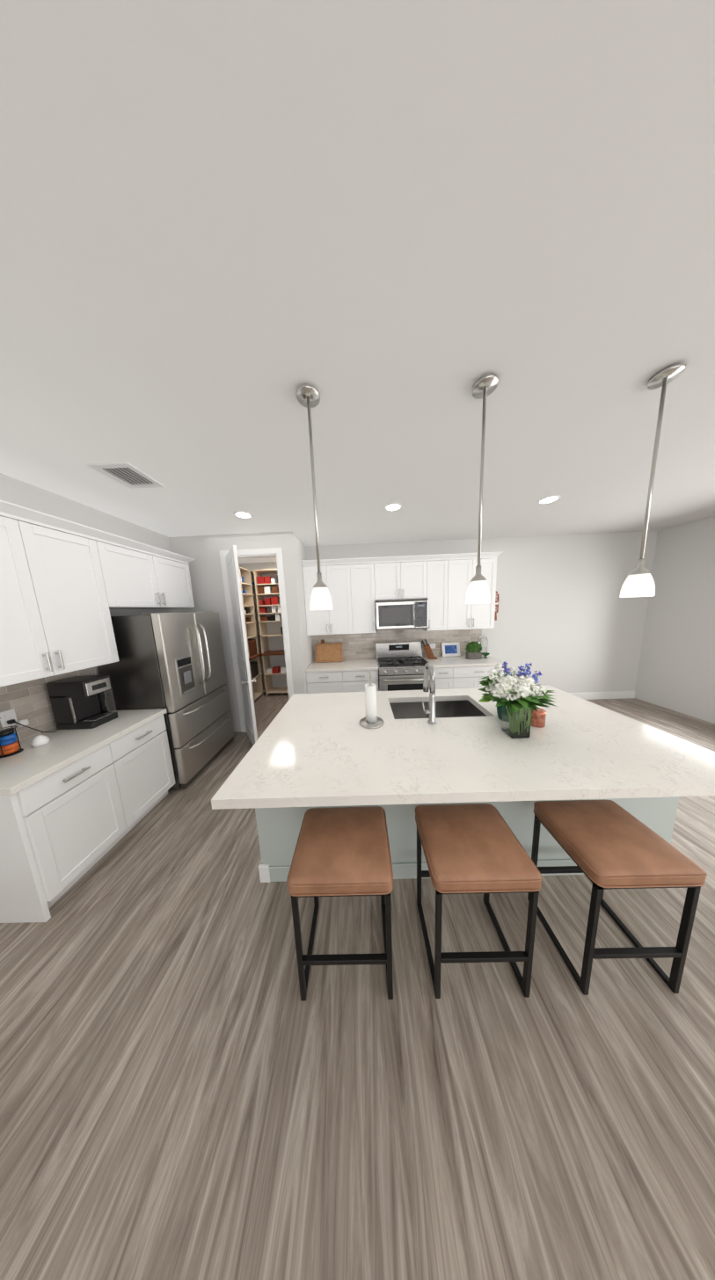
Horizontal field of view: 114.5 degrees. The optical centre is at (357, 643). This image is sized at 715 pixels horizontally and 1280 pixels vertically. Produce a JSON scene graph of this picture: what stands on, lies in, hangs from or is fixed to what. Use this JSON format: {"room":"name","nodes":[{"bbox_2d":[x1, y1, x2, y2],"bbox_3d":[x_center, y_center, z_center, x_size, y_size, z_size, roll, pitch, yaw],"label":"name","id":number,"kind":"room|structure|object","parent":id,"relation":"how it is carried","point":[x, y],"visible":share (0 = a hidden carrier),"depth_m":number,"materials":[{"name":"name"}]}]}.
{"room":"kitchen","nodes":[
{"label":"kitchen","id":0,"kind":"room"},
{"bbox_2d":[0,472,239,675],"bbox_3d":[-2.503,0.388,0.529,0.120,2.800,8.950,-2,8,1],"label":"wall","id":1,"kind":"structure","parent":0,"point":[17,491],"depth_m":2.06,"materials":[{"name":"white paint"}]},
{"bbox_2d":[0,667,94,742],"bbox_3d":[-2.418,0.469,1.658,0.008,0.474,0.962,-2,8,1],"label":"backsplash","id":2,"kind":"structure","parent":1,"relation":"attached to","point":[30,701],"depth_m":1.71,"materials":[{"name":"tile"}]},
{"bbox_2d":[0,708,57,732],"bbox_3d":[-2.368,0.575,1.675,0.083,0.249,0.227,-2,8,1],"label":"electrical outlet","id":3,"kind":"object","parent":2,"relation":"attached to","point":[8,718],"visible":0.98,"depth_m":1.60,"materials":[{"name":"white plastic"}]},
{"bbox_2d":[0,509,119,687],"bbox_3d":[-2.282,-0.284,1.550,0.336,1.035,0.929,-2,8,1],"label":"upper cabinet","id":4,"kind":"object","parent":1,"relation":"attached to","point":[66,585],"depth_m":1.59,"materials":[{"name":"white wood"}]},
{"bbox_2d":[109,538,194,609],"bbox_3d":[-2.282,-0.653,2.424,0.336,0.560,1.025,-2,8,1],"label":"upper cabinet","id":5,"kind":"object","parent":1,"relation":"attached to","point":[145,578],"depth_m":2.35,"materials":[{"name":"white wood"}]},
{"bbox_2d":[168,531,296,731],"bbox_3d":[-1.662,-0.049,3.272,1.510,2.800,0.120,-2,8,1],"label":"wall","id":6,"kind":"structure","parent":0,"point":[206,575],"depth_m":3.08,"materials":[{"name":"white paint"}]},
{"bbox_2d":[225,545,257,745],"bbox_3d":[-1.468,0.112,2.943,0.438,2.458,0.544,-2,8,1],"label":"pantry door","id":7,"kind":"structure","parent":6,"relation":"in","point":[239,628],"depth_m":2.80,"materials":[{"name":"white wood"}]},
{"bbox_2d":[218,547,293,732],"bbox_3d":[-1.353,0.039,3.274,0.820,2.600,0.140,-2,8,1],"label":"door frame","id":8,"kind":"structure","parent":6,"relation":"attached to","point":[263,553],"depth_m":3.14,"materials":[{"name":"white wood"}]},
{"bbox_2d":[238,561,287,687],"bbox_3d":[-1.645,-0.304,5.003,1.510,2.800,0.120,-2,8,1],"label":"wall","id":9,"kind":"structure","parent":0,"point":[275,643],"depth_m":4.97,"materials":[{"name":"white paint"}]},
{"bbox_2d":[283,530,312,694],"bbox_3d":[-0.840,-0.199,4.065,0.120,2.800,1.750,-2,8,1],"label":"wall","id":10,"kind":"structure","parent":0,"point":[295,555],"depth_m":3.22,"materials":[{"name":"white paint"}]},
{"bbox_2d":[0,690,714,1279],"bbox_3d":[1.211,1.662,0.681,7.800,0.140,9.550,-2,8,1],"label":"floor","id":11,"kind":"structure","parent":0,"point":[193,1085],"depth_m":0.85,"materials":[{"name":"brown wood"}]},
{"bbox_2d":[0,708,175,923],"bbox_3d":[-2.078,1.126,1.742,0.630,0.875,0.973,-2,8,1],"label":"base cabinet","id":12,"kind":"object","parent":11,"relation":"on","point":[76,805],"visible":1,"depth_m":1.48,"materials":[{"name":"white wood"}]},
{"bbox_2d":[0,725,23,757],"bbox_3d":[-2.278,0.639,1.499,0.096,0.171,0.096,-2,8,1],"label":"pod holder","id":13,"kind":"object","parent":12,"relation":"on","point":[10,744],"visible":1,"depth_m":1.49,"materials":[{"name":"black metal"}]},
{"bbox_2d":[30,734,50,747],"bbox_3d":[-2.205,0.673,1.599,0.076,0.070,0.076,-2,8,1],"label":"computer mouse","id":14,"kind":"object","parent":12,"relation":"on","point":[39,740],"visible":1,"depth_m":1.58,"materials":[{"name":"white plastic"}]},
{"bbox_2d":[45,675,117,729],"bbox_3d":[-2.225,0.468,1.915,0.296,0.385,0.275,-2,8,1],"label":"coffee maker","id":15,"kind":"object","parent":12,"relation":"on","point":[87,701],"visible":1,"depth_m":1.81,"materials":[{"name":"black plastic"}]},
{"bbox_2d":[97,611,233,789],"bbox_3d":[-2.015,0.545,2.608,0.719,1.766,0.890,-2,8,1],"label":"refrigerator","id":16,"kind":"object","parent":11,"relation":"on","point":[173,664],"visible":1,"depth_m":2.26,"materials":[{"name":"silver metal"}]},
{"bbox_2d":[238,566,266,703],"bbox_3d":[-2.190,-0.078,4.165,0.420,2.560,1.606,-2,8,1],"label":"pantry shelving","id":17,"kind":"object","parent":11,"relation":"on","point":[248,595],"depth_m":4.57,"materials":[{"name":"beige wood"}]},
{"bbox_2d":[252,568,287,696],"bbox_3d":[-1.426,-0.197,4.763,1.066,2.560,0.374,-2,8,1],"label":"pantry shelving","id":18,"kind":"object","parent":11,"relation":"on","point":[256,587],"depth_m":4.64,"materials":[{"name":"beige wood"}]},
{"bbox_2d":[286,806,392,1000],"bbox_3d":[-0.059,1.242,1.147,0.440,0.656,0.370,-2,8,1],"label":"stool","id":19,"kind":"object","parent":11,"relation":"on","point":[343,852],"visible":1,"depth_m":1.00,"materials":[{"name":"brown leather"}]},
{"bbox_2d":[305,658,378,693],"bbox_3d":[-0.211,0.759,3.723,1.067,0.875,0.630,-2,8,1],"label":"base cabinet","id":20,"kind":"object","parent":11,"relation":"on","point":[347,675],"visible":0.58,"depth_m":3.42,"materials":[{"name":"white wood"}]},
{"bbox_2d":[315,639,342,662],"bbox_3d":[-0.475,0.117,3.849,0.450,0.370,0.160,-2,8,1],"label":"cutting board","id":21,"kind":"object","parent":20,"relation":"on","point":[328,652],"visible":0.98,"depth_m":3.81,"materials":[{"name":"brown wood"}]},
{"bbox_2d":[375,640,429,690],"bbox_3d":[0.711,0.595,3.638,0.776,1.150,0.697,-2,8,1],"label":"range","id":22,"kind":"object","parent":11,"relation":"on","point":[400,665],"visible":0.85,"depth_m":3.38,"materials":[{"name":"silver metal"}]},
{"bbox_2d":[421,654,507,689],"bbox_3d":[1.652,0.688,3.694,1.082,0.875,0.630,-2,8,1],"label":"base cabinet","id":23,"kind":"object","parent":11,"relation":"on","point":[459,672],"visible":0.33,"depth_m":3.39,"materials":[{"name":"white wood"}]},
{"bbox_2d":[421,639,436,659],"bbox_3d":[1.177,0.090,3.767,0.238,0.321,0.118,-1,8,10],"label":"knife block","id":24,"kind":"object","parent":23,"relation":"on","point":[429,653],"visible":1,"depth_m":3.73,"materials":[{"name":"brown wood"}]},
{"bbox_2d":[441,641,460,656],"bbox_3d":[1.571,0.102,3.873,0.300,0.231,0.073,-2,8,1],"label":"framed art","id":25,"kind":"object","parent":23,"relation":"on","point":[450,649],"visible":1,"depth_m":3.87,"materials":[{"name":"white plastic"}]},
{"bbox_2d":[465,640,481,659],"bbox_3d":[1.839,0.101,3.639,0.261,0.284,0.139,-2,8,1],"label":"potted plant","id":26,"kind":"object","parent":23,"relation":"on","point":[471,652],"visible":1,"depth_m":3.60,"materials":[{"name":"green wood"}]},
{"bbox_2d":[477,634,487,656],"bbox_3d":[2.067,0.025,3.802,0.145,0.370,0.145,-2,8,1],"label":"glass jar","id":27,"kind":"object","parent":23,"relation":"on","point":[483,642],"visible":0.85,"depth_m":3.81,"materials":[{"name":"clear glass"}]},
{"bbox_2d":[481,652,489,658],"bbox_3d":[2.042,0.194,3.671,0.120,0.075,0.120,-2,8,1],"label":"bowl","id":28,"kind":"object","parent":23,"relation":"on","point":[484,654],"visible":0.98,"depth_m":3.66,"materials":[{"name":"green glass"}]},
{"bbox_2d":[254,799,678,882],"bbox_3d":[0.658,1.014,1.920,2.598,0.825,1.043,-2,8,1],"label":"kitchen island","id":29,"kind":"object","parent":11,"relation":"on","point":[278,830],"depth_m":1.44,"materials":[{"name":"grey"}]},
{"bbox_2d":[210,690,418,809],"bbox_3d":[-0.193,0.634,1.729,0.960,0.050,1.345,-2,8,1],"label":"island countertop","id":30,"kind":"structure","parent":29,"relation":"on","point":[316,751],"depth_m":1.31,"materials":[{"name":"white stone"}]},
{"bbox_2d":[359,671,383,728],"bbox_3d":[0.098,0.400,1.698,0.180,0.396,0.180,-2,8,1],"label":"paper towel holder","id":31,"kind":"object","parent":30,"relation":"on","point":[370,720],"visible":0.98,"depth_m":1.67,"materials":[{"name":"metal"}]},
{"bbox_2d":[386,688,587,805],"bbox_3d":[0.666,0.601,1.715,0.760,0.050,1.345,-2,8,1],"label":"island countertop","id":32,"kind":"structure","parent":29,"relation":"on","point":[469,758],"depth_m":1.24,"materials":[{"name":"white stone"}]},
{"bbox_2d":[421,661,439,725],"bbox_3d":[0.519,0.359,1.744,0.110,0.433,0.225,-2,8,1],"label":"faucet","id":33,"kind":"object","parent":32,"relation":"on","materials":[{"name":"silver metal"}]},
{"bbox_2d":[390,697,485,718],"bbox_3d":[0.674,0.698,1.999,0.784,0.248,0.454,-2,8,1],"label":"sink","id":34,"kind":"object","parent":32,"relation":"in","point":[401,709],"depth_m":2.21,"materials":[{"name":"grey metal"}]},
{"bbox_2d":[478,672,524,721],"bbox_3d":[1.099,0.386,1.733,0.388,0.333,0.288,-2,8,1],"label":"potted plant","id":35,"kind":"object","parent":32,"relation":"on","point":[485,697],"visible":0.06,"depth_m":1.70,"materials":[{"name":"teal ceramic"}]},
{"bbox_2d":[482,661,557,738],"bbox_3d":[1.024,0.360,1.435,0.428,0.479,0.340,-2,8,1],"label":"vase","id":36,"kind":"object","parent":32,"relation":"on","point":[520,694],"visible":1,"depth_m":1.42,"materials":[{"name":"clear glass"}]},
{"bbox_2d":[460,686,714,799],"bbox_3d":[1.500,0.570,1.702,0.910,0.050,1.345,-2,8,1],"label":"island countertop","id":37,"kind":"structure","parent":29,"relation":"on","point":[614,755],"depth_m":1.28,"materials":[{"name":"white stone"}]},
{"bbox_2d":[530,707,545,727],"bbox_3d":[1.247,0.514,1.608,0.107,0.106,0.107,-2,8,1],"label":"candle","id":38,"kind":"object","parent":37,"relation":"on","point":[538,718],"visible":0.65,"depth_m":1.57,"materials":[{"name":"orange wax"}]},
{"bbox_2d":[414,803,541,998],"bbox_3d":[0.541,1.219,1.137,0.440,0.656,0.370,-2,8,1],"label":"stool","id":39,"kind":"object","parent":11,"relation":"on","point":[474,848],"visible":1,"depth_m":1.00,"materials":[{"name":"brown leather"}]},
{"bbox_2d":[527,800,706,995],"bbox_3d":[1.190,1.194,1.132,0.440,0.656,0.370,-2,8,1],"label":"stool","id":40,"kind":"object","parent":11,"relation":"on","point":[607,844],"visible":0.96,"depth_m":1.00,"materials":[{"name":"brown leather"}]},
{"bbox_2d":[0,0,714,563],"bbox_3d":[1.096,-1.185,0.262,7.800,0.100,9.550,-2,8,1],"label":"ceiling","id":41,"kind":"structure","parent":0,"point":[392,232],"depth_m":0.69,"materials":[{"name":"white paint"}]},
{"bbox_2d":[87,461,164,488],"bbox_3d":[-1.676,-1.225,1.688,0.280,0.014,0.300,-2,8,1],"label":"ceiling vent","id":42,"kind":"object","parent":41,"relation":"in","point":[127,474],"visible":0.94,"depth_m":1.66,"materials":[{"name":"white metal"}]},
{"bbox_2d":[232,510,253,518],"bbox_3d":[-1.209,-1.358,2.438,0.190,0.006,0.190,-2,8,1],"label":"recessed light","id":43,"kind":"object","parent":41,"relation":"in","point":[243,514],"visible":1,"depth_m":2.42,"materials":[{"name":"white plastic"}]},
{"bbox_2d":[296,384,332,610],"bbox_3d":[-0.217,-0.694,1.181,0.120,1.032,0.120,-2,8,1],"label":"pendant light","id":44,"kind":"object","parent":41,"relation":"hanging from","point":[308,396],"visible":1,"depth_m":1.17,"materials":[{"name":"white"}]},
{"bbox_2d":[383,502,401,510],"bbox_3d":[0.369,-1.415,2.393,0.190,0.006,0.190,-2,8,1],"label":"recessed light","id":45,"kind":"object","parent":41,"relation":"in","point":[393,506],"visible":1,"depth_m":2.38,"materials":[{"name":"white plastic"}]},
{"bbox_2d":[465,373,498,603],"bbox_3d":[0.627,-0.726,1.168,0.120,1.032,0.120,-2,8,1],"label":"pendant light","id":46,"kind":"object","parent":41,"relation":"hanging from","point":[483,388],"visible":1,"depth_m":1.17,"materials":[{"name":"white"}]},
{"bbox_2d":[537,494,560,503],"bbox_3d":[1.968,-1.476,2.369,0.190,0.006,0.190,-2,8,1],"label":"recessed light","id":47,"kind":"object","parent":41,"relation":"in","point":[549,499],"visible":1,"depth_m":2.35,"materials":[{"name":"white plastic"}]},
{"bbox_2d":[618,363,685,597],"bbox_3d":[1.469,-0.758,1.155,0.120,1.032,0.120,-2,8,1],"label":"pendant light","id":48,"kind":"object","parent":41,"relation":"hanging from","point":[638,582],"visible":1,"depth_m":1.16,"materials":[{"name":"white"}]},
{"bbox_2d":[305,530,657,692],"bbox_3d":[2.002,-0.294,3.928,5.570,2.800,0.120,-2,8,1],"label":"wall","id":49,"kind":"structure","parent":0,"point":[569,620],"depth_m":3.79,"materials":[{"name":"white paint"}]},
{"bbox_2d":[302,561,356,635],"bbox_3d":[-0.415,-0.683,3.660,0.772,1.060,0.336,-2,8,1],"label":"upper cabinet","id":50,"kind":"object","parent":49,"relation":"attached to","point":[339,578],"depth_m":3.49,"materials":[{"name":"white wood"}]},
{"bbox_2d":[353,561,381,633],"bbox_3d":[0.090,-0.703,3.653,0.477,1.060,0.336,-2,8,1],"label":"upper cabinet","id":51,"kind":"object","parent":49,"relation":"attached to","point":[357,588],"depth_m":3.48,"materials":[{"name":"white wood"}]},
{"bbox_2d":[311,628,481,661],"bbox_3d":[0.662,-0.023,3.916,2.869,0.544,0.008,-2,8,1],"label":"backsplash","id":52,"kind":"structure","parent":49,"relation":"attached to","point":[359,646],"depth_m":3.91,"materials":[{"name":"tile"}]},
{"bbox_2d":[429,643,435,648],"bbox_3d":[1.264,0.047,3.911,0.120,0.080,0.008,-2,8,1],"label":"electrical outlet","id":53,"kind":"object","parent":52,"relation":"attached to","point":[432,645],"visible":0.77,"depth_m":3.91,"materials":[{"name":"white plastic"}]},
{"bbox_2d":[378,558,427,600],"bbox_3d":[0.650,-0.969,3.608,0.783,0.565,0.336,-2,8,1],"label":"upper cabinet","id":54,"kind":"object","parent":49,"relation":"attached to","point":[398,578],"depth_m":3.44,"materials":[{"name":"white wood"}]},
{"bbox_2d":[375,598,428,630],"bbox_3d":[0.670,-0.454,3.625,0.778,0.452,0.434,-2,8,1],"label":"microwave","id":55,"kind":"object","parent":54,"relation":"attached to","point":[396,614],"visible":0.94,"depth_m":3.45,"materials":[{"name":"silver metal"}]},
{"bbox_2d":[421,558,455,631],"bbox_3d":[1.208,-0.745,3.635,0.432,1.060,0.336,-2,8,1],"label":"upper cabinet","id":56,"kind":"object","parent":49,"relation":"attached to","point":[440,570],"depth_m":3.47,"materials":[{"name":"white wood"}]},
{"bbox_2d":[451,554,497,629],"bbox_3d":[1.692,-0.764,3.628,0.774,1.060,0.336,-2,8,1],"label":"upper cabinet","id":57,"kind":"object","parent":49,"relation":"attached to","point":[478,615],"depth_m":3.47,"materials":[{"name":"white wood"}]},
{"bbox_2d":[494,591,499,620],"bbox_3d":[2.237,-0.629,3.785,0.140,0.505,0.056,-2,8,1],"label":"mail organizer","id":58,"kind":"object","parent":49,"relation":"attached to","point":[496,605],"visible":0.44,"depth_m":3.77,"materials":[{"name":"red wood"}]},
{"bbox_2d":[568,690,635,699],"bbox_3d":[3.532,0.940,4.026,2.590,0.130,0.016,-2,8,1],"label":"baseboard","id":59,"kind":"structure","parent":49,"relation":"attached to","point":[617,694],"depth_m":4.00,"materials":[{"name":"white wood"}]},
{"bbox_2d":[634,516,714,723],"bbox_3d":[4.806,0.175,-0.034,0.120,2.800,8.040,-2,8,1],"label":"wall","id":60,"kind":"structure","parent":0,"point":[676,669],"depth_m":3.38,"materials":[{"name":"white paint"}]}
]}

